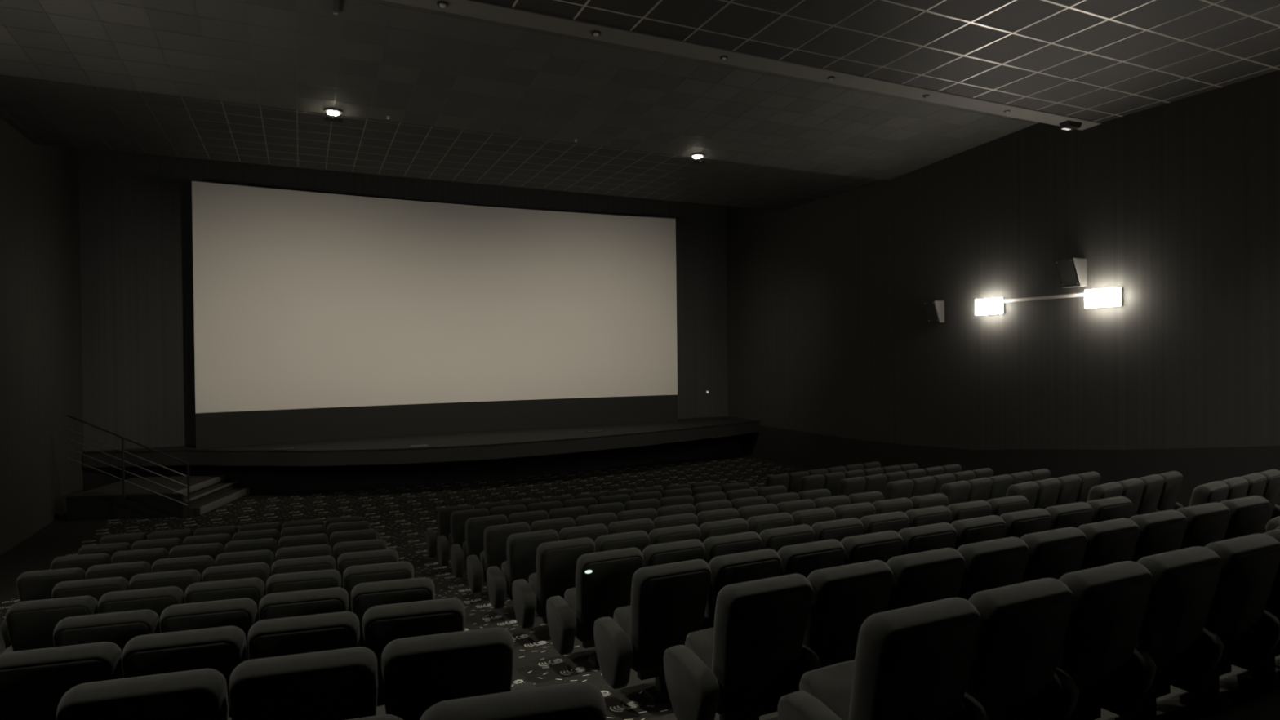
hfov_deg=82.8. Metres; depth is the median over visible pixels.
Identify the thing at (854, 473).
seat
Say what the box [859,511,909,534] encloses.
seat
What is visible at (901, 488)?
seat
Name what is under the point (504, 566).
seat cushion
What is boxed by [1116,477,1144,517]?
seat
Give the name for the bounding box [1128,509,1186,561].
seat
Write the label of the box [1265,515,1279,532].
seat
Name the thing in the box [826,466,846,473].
seat
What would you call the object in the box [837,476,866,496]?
seat
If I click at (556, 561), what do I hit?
seat
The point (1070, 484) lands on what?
seat
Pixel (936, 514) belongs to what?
seat
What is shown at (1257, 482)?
seat
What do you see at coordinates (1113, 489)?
seat
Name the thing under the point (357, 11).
ceiling
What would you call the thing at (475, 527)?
seat
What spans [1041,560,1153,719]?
seat
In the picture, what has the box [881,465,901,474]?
seat
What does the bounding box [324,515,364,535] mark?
seat
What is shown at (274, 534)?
seat
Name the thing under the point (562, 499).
seat
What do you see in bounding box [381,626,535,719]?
seat
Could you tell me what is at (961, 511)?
seat
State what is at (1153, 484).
seat
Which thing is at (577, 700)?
seat
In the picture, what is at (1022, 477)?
seat
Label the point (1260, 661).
seat
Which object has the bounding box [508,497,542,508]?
seat
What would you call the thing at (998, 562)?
seat
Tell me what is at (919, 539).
seat
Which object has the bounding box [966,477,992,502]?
seat
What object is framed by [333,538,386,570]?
seat
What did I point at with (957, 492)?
seat
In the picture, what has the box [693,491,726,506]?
seat
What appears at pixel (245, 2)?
trim
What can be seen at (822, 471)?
seat
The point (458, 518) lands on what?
seat
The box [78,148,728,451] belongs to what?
wall
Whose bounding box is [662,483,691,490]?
seat
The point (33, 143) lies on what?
trim
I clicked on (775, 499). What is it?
seat
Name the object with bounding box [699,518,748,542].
seat
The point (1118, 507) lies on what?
seat
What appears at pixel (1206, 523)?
seat
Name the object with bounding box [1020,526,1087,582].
seat
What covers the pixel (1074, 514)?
seat
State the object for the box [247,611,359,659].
seat
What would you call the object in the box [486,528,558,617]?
seat
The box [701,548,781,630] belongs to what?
seat
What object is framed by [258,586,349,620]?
seat
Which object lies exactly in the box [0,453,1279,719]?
floor
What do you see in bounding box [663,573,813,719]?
seat
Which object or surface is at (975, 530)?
seat
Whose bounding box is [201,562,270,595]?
seat
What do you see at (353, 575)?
seat
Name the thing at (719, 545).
seat
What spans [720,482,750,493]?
seat
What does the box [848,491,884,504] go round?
seat
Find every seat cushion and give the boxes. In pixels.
[448,533,451,547]
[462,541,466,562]
[480,551,487,583]
[501,560,512,599]
[528,572,546,617]
[564,587,594,641]
[613,604,663,671]
[684,626,728,714]
[799,659,854,719]
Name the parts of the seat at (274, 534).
panel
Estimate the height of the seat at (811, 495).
0.918 m
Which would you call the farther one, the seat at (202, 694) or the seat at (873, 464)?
the seat at (873, 464)
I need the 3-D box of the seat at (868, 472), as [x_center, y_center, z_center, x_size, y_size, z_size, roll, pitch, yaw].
[4.194,2.481,13.698,0.594,0.918,0.580,-1,0,-34]
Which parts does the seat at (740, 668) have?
armrest, backrest, panel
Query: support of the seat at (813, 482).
on the floor
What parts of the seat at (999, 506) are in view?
panel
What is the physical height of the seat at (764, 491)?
0.918 m
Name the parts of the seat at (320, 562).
panel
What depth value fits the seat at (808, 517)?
7.53 m
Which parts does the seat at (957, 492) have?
panel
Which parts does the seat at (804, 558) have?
panel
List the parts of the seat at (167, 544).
panel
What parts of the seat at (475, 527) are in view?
armrest, backrest, panel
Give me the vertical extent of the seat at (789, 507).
0.918 m
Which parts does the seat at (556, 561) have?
armrest, backrest, panel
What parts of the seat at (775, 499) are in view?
panel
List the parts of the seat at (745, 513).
panel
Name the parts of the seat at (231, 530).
panel, backrest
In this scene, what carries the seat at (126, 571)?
on the floor
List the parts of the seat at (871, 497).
panel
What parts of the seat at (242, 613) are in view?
backrest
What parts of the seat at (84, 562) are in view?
panel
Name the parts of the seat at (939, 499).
panel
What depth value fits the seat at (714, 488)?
11.69 m
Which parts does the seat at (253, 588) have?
panel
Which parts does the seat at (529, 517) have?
panel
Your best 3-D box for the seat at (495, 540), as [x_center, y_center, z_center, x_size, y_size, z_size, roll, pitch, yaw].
[-1.660,2.337,8.462,0.662,0.918,0.580,-1,0,-25]
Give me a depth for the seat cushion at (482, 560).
8.46 m
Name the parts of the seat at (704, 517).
panel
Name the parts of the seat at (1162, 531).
panel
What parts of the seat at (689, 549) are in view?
panel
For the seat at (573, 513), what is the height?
0.918 m
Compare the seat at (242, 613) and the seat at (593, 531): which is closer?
the seat at (242, 613)
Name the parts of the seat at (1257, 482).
panel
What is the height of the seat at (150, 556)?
0.918 m
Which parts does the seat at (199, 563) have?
panel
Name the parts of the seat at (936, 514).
panel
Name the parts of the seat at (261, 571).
panel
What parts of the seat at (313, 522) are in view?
panel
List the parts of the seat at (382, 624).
backrest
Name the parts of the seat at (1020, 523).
panel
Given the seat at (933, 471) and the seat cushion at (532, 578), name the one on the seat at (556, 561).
the seat cushion at (532, 578)
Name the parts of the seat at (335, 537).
panel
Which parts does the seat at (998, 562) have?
panel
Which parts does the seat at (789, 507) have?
panel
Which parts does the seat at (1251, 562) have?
armrest, backrest, panel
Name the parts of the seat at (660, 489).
panel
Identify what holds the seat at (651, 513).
on the floor
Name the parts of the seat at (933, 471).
panel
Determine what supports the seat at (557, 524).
on the floor
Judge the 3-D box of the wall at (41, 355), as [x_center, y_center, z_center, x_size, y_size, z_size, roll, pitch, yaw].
[-7.835,-1.144,5.388,0.200,9.600,26.400,-1,0,-25]
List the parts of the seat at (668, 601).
armrest, backrest, panel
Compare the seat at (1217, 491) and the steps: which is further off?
the steps
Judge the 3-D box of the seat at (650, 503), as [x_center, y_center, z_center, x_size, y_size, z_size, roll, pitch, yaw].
[-0.085,2.415,10.324,0.594,0.918,0.580,-1,0,-25]
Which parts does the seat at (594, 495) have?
panel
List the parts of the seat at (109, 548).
panel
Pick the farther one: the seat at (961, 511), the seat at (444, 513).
the seat at (444, 513)
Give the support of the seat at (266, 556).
on the floor
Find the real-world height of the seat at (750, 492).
0.918 m
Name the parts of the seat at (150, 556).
panel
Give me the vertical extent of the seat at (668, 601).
0.918 m
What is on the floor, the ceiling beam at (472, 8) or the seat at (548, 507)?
the seat at (548, 507)
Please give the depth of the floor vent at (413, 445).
17.41 m
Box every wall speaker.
[922,300,944,323]
[1053,257,1087,288]
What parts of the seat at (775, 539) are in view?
panel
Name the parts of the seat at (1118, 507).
panel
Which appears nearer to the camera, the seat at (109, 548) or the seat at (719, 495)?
the seat at (109, 548)
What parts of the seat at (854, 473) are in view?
panel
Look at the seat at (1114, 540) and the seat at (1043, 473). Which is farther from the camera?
the seat at (1043, 473)
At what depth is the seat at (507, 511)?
10.31 m
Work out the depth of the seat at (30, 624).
5.09 m
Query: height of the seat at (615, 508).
0.918 m
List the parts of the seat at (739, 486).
panel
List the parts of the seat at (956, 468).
panel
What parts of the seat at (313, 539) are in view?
panel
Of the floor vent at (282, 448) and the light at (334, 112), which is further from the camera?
the floor vent at (282, 448)
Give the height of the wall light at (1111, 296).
0.335 m
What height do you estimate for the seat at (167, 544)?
0.918 m
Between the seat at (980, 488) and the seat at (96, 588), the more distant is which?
the seat at (980, 488)
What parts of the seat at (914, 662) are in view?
armrest, backrest, panel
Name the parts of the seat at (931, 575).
panel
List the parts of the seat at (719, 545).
panel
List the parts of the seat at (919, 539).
panel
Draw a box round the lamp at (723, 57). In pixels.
[720,55,727,60]
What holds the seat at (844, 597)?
on the floor
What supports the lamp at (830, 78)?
attached to the ceiling at (878, 17)
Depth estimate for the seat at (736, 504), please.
9.61 m
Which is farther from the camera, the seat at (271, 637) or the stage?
the stage
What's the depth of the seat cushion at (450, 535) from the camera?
10.38 m
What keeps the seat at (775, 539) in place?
on the floor
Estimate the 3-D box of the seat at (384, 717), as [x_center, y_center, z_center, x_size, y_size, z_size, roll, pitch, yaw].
[-0.905,1.430,2.128,0.594,0.918,0.580,-1,0,-17]
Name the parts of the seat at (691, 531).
panel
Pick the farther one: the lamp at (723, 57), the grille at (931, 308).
the grille at (931, 308)
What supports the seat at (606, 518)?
on the floor
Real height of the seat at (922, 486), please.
0.918 m
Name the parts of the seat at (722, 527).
panel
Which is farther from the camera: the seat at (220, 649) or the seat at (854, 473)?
the seat at (854, 473)
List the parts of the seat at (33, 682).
panel, backrest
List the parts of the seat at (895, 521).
panel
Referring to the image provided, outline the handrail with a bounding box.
[66,414,191,519]
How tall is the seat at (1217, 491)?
0.918 m
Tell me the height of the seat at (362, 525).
0.918 m
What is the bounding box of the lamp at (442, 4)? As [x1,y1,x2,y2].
[436,0,448,8]
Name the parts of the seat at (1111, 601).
armrest, backrest, panel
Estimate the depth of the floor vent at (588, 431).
20.12 m
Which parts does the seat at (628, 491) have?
panel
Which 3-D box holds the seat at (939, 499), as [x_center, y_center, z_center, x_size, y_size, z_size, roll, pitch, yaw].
[3.240,1.998,8.500,0.725,0.918,0.580,-1,0,-25]
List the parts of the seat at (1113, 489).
panel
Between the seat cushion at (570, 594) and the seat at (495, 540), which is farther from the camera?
the seat at (495, 540)
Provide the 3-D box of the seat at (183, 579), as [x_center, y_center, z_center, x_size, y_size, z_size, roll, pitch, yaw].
[-4.099,2.276,6.443,0.594,0.918,0.580,-1,0,-17]
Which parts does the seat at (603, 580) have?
armrest, number plate, backrest, panel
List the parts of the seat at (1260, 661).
armrest, backrest, panel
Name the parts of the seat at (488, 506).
backrest, panel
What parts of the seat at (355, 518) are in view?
panel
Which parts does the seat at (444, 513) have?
armrest, panel, backrest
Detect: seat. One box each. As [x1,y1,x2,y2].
[0,567,85,648]
[0,595,97,653]
[0,641,124,719]
[50,553,111,572]
[51,577,128,602]
[53,608,160,654]
[56,668,231,719]
[77,542,131,557]
[85,561,151,582]
[97,586,184,622]
[99,532,147,546]
[111,547,168,568]
[121,626,247,717]
[128,568,201,597]
[131,537,182,552]
[147,528,193,542]
[151,555,214,577]
[160,597,257,660]
[168,542,224,564]
[182,533,231,549]
[184,577,265,621]
[194,525,238,541]
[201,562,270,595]
[214,549,274,576]
[224,537,277,561]
[228,646,386,719]
[232,528,279,549]
[239,522,281,538]
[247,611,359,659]
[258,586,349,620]
[266,568,341,594]
[271,555,336,575]
[275,544,332,561]
[278,533,328,549]
[280,524,325,537]
[282,519,324,528]
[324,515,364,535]
[327,520,370,546]
[329,528,377,556]
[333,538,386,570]
[337,549,398,588]
[342,561,413,612]
[347,714,403,719]
[351,577,434,647]
[362,597,465,706]
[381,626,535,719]
[420,681,605,719]
[426,504,473,564]
[436,508,488,573]
[449,514,507,585]
[466,522,530,600]
[474,501,508,515]
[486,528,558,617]
[489,504,526,519]
[507,510,548,528]
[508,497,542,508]
[511,537,595,638]
[526,501,562,514]
[530,517,574,533]
[542,494,573,503]
[546,547,643,667]
[548,506,587,520]
[558,523,608,542]
[562,497,597,509]
[573,492,604,500]
[574,512,617,527]
[586,502,624,516]
[593,559,711,703]
[594,530,649,552]
[596,493,630,505]
[604,488,634,497]
[607,518,653,535]
[617,507,657,521]
[623,498,660,511]
[629,490,662,501]
[634,486,663,493]
[642,538,705,567]
[648,524,701,545]
[653,512,697,528]
[656,503,695,517]
[659,494,693,507]
[661,488,692,497]
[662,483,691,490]
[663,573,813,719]
[690,480,717,489]
[691,484,721,497]
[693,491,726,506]
[694,499,732,515]
[696,507,739,528]
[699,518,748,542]
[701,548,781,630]
[702,531,761,564]
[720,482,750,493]
[724,488,757,502]
[730,496,766,511]
[737,503,777,521]
[746,512,793,534]
[755,484,786,497]
[759,524,814,552]
[764,473,789,489]
[764,492,799,505]
[776,499,815,515]
[777,538,844,577]
[777,597,982,719]
[786,471,809,493]
[791,506,835,527]
[791,560,893,693]
[796,474,825,493]
[797,488,831,501]
[807,468,828,475]
[811,517,863,542]
[813,494,850,509]
[822,471,845,496]
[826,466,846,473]
[833,502,875,519]
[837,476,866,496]
[840,530,903,564]
[843,469,865,479]
[844,463,864,471]
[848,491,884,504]
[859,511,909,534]
[862,462,880,469]
[862,467,883,476]
[862,473,887,494]
[872,497,913,514]
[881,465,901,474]
[883,471,906,496]
[884,479,914,500]
[886,547,964,611]
[897,522,956,555]
[898,462,918,471]
[904,468,925,479]
[905,505,951,527]
[909,493,948,509]
[911,475,935,497]
[923,466,944,476]
[932,473,955,493]
[939,480,970,506]
[941,463,961,474]
[946,500,991,524]
[951,515,1005,550]
[952,470,974,481]
[956,536,1029,600]
[957,577,1074,719]
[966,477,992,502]
[972,467,993,479]
[986,495,1029,516]
[988,474,1013,499]
[1000,508,1051,538]
[1005,481,1039,510]
[1008,471,1032,484]
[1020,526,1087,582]
[1028,468,1050,481]
[1033,477,1061,509]
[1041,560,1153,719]
[1044,502,1093,530]
[1055,474,1081,506]
[1075,471,1100,502]
[1077,517,1139,570]
[1086,481,1123,502]
[1086,496,1132,523]
[1102,546,1222,719]
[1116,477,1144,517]
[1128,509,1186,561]
[1136,474,1164,515]
[1155,471,1183,512]
[1171,533,1279,715]
[1176,502,1231,549]
[1188,480,1229,506]
[1219,495,1271,540]
[1220,476,1248,500]
[1231,528,1279,693]
[1240,472,1266,497]
[1258,469,1279,533]
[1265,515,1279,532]
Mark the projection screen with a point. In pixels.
(318, 316)
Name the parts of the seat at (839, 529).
panel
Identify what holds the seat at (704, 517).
on the floor
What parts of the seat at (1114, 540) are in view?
panel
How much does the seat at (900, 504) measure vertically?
0.918 m
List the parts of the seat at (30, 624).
armrest, panel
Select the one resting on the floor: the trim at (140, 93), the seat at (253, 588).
the seat at (253, 588)
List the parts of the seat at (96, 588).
panel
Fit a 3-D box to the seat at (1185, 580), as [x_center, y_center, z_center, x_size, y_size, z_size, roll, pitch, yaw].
[2.432,1.367,3.618,0.594,0.918,0.580,-1,0,-25]
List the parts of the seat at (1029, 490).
backrest, panel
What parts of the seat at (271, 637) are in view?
panel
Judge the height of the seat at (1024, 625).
0.918 m
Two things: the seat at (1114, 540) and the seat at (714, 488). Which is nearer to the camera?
the seat at (1114, 540)
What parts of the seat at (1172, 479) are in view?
panel, armrest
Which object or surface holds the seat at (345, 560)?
on the floor
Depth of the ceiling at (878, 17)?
9.54 m
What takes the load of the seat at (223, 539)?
on the floor
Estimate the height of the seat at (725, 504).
0.918 m
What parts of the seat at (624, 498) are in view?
panel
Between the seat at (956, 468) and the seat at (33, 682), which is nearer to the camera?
the seat at (33, 682)
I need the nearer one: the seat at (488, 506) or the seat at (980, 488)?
the seat at (980, 488)
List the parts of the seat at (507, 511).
panel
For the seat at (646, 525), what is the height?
0.918 m
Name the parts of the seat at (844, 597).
armrest, backrest, panel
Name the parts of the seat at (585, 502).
panel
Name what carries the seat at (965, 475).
on the floor
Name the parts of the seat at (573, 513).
panel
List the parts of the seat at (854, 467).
panel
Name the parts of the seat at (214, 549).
panel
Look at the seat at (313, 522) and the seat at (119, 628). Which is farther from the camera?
the seat at (313, 522)
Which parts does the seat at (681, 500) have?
panel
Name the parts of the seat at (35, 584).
armrest, panel, backrest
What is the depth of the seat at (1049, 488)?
9.18 m
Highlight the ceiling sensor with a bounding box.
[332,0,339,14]
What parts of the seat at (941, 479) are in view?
panel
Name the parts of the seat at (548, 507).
panel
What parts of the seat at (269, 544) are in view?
panel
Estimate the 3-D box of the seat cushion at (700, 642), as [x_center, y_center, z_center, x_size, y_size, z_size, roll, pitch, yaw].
[0.516,1.659,3.938,0.428,0.346,0.418,-1,0,-25]
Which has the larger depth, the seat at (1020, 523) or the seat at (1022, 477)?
the seat at (1022, 477)
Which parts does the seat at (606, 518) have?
panel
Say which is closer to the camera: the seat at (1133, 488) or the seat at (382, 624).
the seat at (382, 624)
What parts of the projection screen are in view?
skirt panel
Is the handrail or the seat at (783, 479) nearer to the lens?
the seat at (783, 479)
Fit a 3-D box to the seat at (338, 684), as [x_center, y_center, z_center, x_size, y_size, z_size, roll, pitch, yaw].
[-1.335,1.608,3.053,0.594,0.918,0.580,-1,0,-17]
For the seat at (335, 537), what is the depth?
8.48 m
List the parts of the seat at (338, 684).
panel, armrest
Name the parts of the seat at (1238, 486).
panel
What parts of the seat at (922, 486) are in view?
panel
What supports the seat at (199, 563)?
on the floor
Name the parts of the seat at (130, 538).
panel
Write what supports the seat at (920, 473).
on the floor
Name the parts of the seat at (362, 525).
panel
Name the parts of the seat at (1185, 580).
armrest, backrest, panel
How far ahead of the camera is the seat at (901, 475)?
12.24 m
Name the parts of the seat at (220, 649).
backrest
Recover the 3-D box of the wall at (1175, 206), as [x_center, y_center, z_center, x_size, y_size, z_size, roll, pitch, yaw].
[8.561,-1.393,13.051,0.200,9.600,26.400,-1,0,-25]
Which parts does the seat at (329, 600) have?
panel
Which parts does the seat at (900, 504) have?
panel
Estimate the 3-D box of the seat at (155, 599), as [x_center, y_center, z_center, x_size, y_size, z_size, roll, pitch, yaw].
[-3.669,2.135,5.518,0.594,0.918,0.580,-1,0,-17]
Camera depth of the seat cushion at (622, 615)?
4.77 m
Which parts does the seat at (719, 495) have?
panel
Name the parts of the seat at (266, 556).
panel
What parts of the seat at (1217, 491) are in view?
panel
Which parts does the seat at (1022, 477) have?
panel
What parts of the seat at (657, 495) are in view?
panel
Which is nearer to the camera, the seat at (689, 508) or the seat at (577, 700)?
the seat at (577, 700)
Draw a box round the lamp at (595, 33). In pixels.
[591,30,601,36]
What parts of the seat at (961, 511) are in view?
panel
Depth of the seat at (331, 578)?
5.56 m
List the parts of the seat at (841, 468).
panel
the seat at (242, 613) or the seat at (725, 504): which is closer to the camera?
the seat at (242, 613)
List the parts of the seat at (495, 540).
armrest, backrest, panel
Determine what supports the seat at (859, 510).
on the floor
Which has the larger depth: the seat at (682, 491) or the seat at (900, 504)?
the seat at (682, 491)
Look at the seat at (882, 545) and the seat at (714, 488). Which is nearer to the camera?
the seat at (882, 545)
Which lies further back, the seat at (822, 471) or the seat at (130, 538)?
the seat at (822, 471)
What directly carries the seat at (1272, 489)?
on the floor
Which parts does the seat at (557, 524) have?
panel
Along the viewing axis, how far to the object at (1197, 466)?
14.49 m
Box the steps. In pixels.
[66,474,249,520]
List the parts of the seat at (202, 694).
panel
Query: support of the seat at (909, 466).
on the floor
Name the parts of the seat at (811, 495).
panel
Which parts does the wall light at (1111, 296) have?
plate, plate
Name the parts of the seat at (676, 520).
panel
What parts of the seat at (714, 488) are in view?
panel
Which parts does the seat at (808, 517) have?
panel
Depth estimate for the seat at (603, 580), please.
5.48 m
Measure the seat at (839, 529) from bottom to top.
0.918 m
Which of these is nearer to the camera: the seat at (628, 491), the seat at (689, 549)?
the seat at (689, 549)
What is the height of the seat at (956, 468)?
0.918 m
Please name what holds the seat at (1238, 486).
on the floor
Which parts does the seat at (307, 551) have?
panel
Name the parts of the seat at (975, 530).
panel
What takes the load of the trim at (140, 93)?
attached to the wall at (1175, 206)
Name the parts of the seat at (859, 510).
panel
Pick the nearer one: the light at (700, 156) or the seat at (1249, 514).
the seat at (1249, 514)
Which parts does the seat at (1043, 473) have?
panel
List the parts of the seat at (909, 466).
panel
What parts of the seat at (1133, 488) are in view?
backrest, panel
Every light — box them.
[323,108,342,122]
[690,153,706,164]
[975,287,1123,315]
[1059,120,1082,130]
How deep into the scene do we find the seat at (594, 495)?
11.94 m
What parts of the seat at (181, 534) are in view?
panel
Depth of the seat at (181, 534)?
9.72 m
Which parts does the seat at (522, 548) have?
armrest, backrest, panel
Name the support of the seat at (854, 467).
on the floor
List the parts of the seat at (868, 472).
panel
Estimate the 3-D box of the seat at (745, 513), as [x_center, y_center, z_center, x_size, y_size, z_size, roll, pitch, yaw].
[1.269,2.165,8.705,0.594,0.918,0.580,-1,0,-25]
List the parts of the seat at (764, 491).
panel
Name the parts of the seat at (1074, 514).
panel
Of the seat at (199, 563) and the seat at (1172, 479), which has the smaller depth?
the seat at (199, 563)
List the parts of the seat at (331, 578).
panel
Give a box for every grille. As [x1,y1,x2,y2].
[924,302,938,321]
[1055,259,1079,285]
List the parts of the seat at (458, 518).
armrest, backrest, panel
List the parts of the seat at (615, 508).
panel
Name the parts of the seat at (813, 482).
panel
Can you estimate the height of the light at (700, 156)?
0.236 m
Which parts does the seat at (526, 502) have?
panel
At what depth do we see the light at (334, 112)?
12.38 m
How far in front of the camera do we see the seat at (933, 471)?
12.84 m
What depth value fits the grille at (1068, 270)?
13.41 m
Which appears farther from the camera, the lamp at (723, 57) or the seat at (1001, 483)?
the seat at (1001, 483)
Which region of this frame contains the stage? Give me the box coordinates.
[82,416,759,492]
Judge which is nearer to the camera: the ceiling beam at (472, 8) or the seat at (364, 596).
the seat at (364, 596)
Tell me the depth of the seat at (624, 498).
11.01 m
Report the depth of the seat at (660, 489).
12.40 m
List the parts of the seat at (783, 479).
panel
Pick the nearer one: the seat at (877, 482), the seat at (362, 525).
the seat at (362, 525)
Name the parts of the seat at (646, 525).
panel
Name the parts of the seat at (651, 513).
panel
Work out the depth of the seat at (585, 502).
10.77 m
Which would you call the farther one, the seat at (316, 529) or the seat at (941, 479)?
the seat at (941, 479)
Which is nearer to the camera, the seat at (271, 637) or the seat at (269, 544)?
the seat at (271, 637)
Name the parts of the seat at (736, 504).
panel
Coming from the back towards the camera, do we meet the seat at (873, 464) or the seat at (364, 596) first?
the seat at (873, 464)
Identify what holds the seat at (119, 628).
on the floor
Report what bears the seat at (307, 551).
on the floor
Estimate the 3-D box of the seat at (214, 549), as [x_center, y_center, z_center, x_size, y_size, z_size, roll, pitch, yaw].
[-4.960,2.513,8.293,0.594,0.918,0.580,-1,0,-17]
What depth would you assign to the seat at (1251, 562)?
3.63 m
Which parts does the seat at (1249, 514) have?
panel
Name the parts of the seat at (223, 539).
panel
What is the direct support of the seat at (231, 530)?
on the floor
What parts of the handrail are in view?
post, rail, rail, rail, rail, rail, post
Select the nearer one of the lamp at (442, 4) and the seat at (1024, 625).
the seat at (1024, 625)
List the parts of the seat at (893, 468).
panel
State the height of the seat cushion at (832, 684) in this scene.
0.346 m
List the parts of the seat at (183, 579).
panel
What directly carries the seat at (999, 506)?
on the floor
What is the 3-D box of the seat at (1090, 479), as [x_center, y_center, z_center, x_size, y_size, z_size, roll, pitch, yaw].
[5.970,1.988,10.034,0.725,0.918,0.580,-1,0,-34]
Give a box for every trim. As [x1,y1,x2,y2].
[0,0,1033,179]
[0,74,879,209]
[32,142,783,210]
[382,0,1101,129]
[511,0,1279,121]
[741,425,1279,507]
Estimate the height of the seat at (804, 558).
0.918 m
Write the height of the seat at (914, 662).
0.918 m
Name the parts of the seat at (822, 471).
panel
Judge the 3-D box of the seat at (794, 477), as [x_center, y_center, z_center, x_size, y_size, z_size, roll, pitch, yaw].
[2.879,2.602,14.031,0.594,0.918,0.580,-1,0,-34]
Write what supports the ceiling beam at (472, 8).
attached to the ceiling at (878, 17)
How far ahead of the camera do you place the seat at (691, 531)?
6.84 m
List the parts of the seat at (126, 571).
panel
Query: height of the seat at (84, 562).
0.918 m
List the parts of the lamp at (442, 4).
bulb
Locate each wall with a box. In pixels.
[0,117,84,555]
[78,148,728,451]
[725,70,1279,449]
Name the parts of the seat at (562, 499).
panel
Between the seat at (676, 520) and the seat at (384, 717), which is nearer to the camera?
the seat at (384, 717)
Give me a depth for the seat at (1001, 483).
10.39 m
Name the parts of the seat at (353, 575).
backrest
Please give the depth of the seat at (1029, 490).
8.89 m
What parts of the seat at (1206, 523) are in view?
panel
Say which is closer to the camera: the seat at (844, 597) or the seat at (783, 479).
the seat at (844, 597)
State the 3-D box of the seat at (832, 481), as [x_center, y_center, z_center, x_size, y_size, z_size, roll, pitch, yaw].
[3.309,2.475,13.107,0.594,0.918,0.580,-1,0,-34]
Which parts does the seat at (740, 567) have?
armrest, panel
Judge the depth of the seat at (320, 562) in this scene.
6.48 m
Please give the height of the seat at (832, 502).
0.918 m
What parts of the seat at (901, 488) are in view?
panel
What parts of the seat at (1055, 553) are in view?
panel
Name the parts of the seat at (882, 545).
panel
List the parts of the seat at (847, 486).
panel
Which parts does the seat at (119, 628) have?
panel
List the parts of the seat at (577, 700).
panel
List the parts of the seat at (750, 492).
panel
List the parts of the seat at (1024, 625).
armrest, panel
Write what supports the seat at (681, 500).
on the floor
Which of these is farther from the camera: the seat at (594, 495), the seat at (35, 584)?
the seat at (594, 495)
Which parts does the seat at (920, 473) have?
panel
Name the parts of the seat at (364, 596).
backrest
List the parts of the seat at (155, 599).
panel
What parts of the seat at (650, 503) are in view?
panel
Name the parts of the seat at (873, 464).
panel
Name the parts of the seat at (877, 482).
panel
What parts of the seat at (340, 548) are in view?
panel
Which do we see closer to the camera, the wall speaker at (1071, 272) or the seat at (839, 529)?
the seat at (839, 529)
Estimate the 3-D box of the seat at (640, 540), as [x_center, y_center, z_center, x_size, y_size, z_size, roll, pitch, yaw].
[-0.275,2.052,6.857,0.594,0.918,0.580,-1,0,-25]
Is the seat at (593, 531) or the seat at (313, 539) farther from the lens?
the seat at (313, 539)
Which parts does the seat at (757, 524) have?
panel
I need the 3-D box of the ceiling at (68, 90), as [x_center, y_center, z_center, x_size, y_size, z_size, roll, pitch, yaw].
[-2.876,-4.443,16.046,17.900,0.150,4.280,-1,0,-25]
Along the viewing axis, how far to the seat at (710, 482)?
12.85 m
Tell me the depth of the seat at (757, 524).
7.29 m
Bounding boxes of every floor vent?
[275,448,296,450]
[409,444,428,446]
[586,431,604,432]
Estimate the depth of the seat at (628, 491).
12.17 m
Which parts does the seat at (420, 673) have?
panel, armrest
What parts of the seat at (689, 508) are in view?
panel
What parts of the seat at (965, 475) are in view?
panel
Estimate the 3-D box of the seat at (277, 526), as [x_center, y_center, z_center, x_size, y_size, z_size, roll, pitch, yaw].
[-5.299,2.729,10.298,0.594,0.918,0.580,-1,0,-17]
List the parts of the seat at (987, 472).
panel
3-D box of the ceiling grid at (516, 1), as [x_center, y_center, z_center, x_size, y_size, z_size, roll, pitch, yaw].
[3.085,-4.173,3.302,17.900,0.014,13.380,-1,0,-25]
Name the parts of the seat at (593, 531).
panel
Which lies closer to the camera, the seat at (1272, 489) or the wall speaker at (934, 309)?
the seat at (1272, 489)
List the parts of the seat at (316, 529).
panel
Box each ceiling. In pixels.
[0,0,1038,180]
[0,74,882,210]
[477,0,1279,122]
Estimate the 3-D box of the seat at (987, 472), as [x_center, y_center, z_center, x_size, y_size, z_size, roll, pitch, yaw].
[5.552,2.259,12.180,0.725,0.918,0.580,-1,0,-34]
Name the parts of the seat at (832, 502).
panel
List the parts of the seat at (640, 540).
panel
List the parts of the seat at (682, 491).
panel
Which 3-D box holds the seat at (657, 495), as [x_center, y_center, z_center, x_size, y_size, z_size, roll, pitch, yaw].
[-0.022,2.516,11.480,0.594,0.918,0.580,-1,0,-25]
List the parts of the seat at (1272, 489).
backrest, panel, armrest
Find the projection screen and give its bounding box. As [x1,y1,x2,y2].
[191,181,677,448]
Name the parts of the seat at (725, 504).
panel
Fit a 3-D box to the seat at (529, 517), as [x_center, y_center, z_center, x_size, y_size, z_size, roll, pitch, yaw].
[-1.566,2.438,9.632,0.594,0.918,0.580,-1,0,-25]
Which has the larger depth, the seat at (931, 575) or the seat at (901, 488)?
the seat at (901, 488)
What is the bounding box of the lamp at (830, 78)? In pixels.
[827,76,835,80]
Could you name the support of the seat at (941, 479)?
on the floor
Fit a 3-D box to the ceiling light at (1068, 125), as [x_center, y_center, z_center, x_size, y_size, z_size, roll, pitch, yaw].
[7.758,-4.221,13.071,0.380,0.106,0.173,-1,0,-25]
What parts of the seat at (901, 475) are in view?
panel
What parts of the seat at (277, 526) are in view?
panel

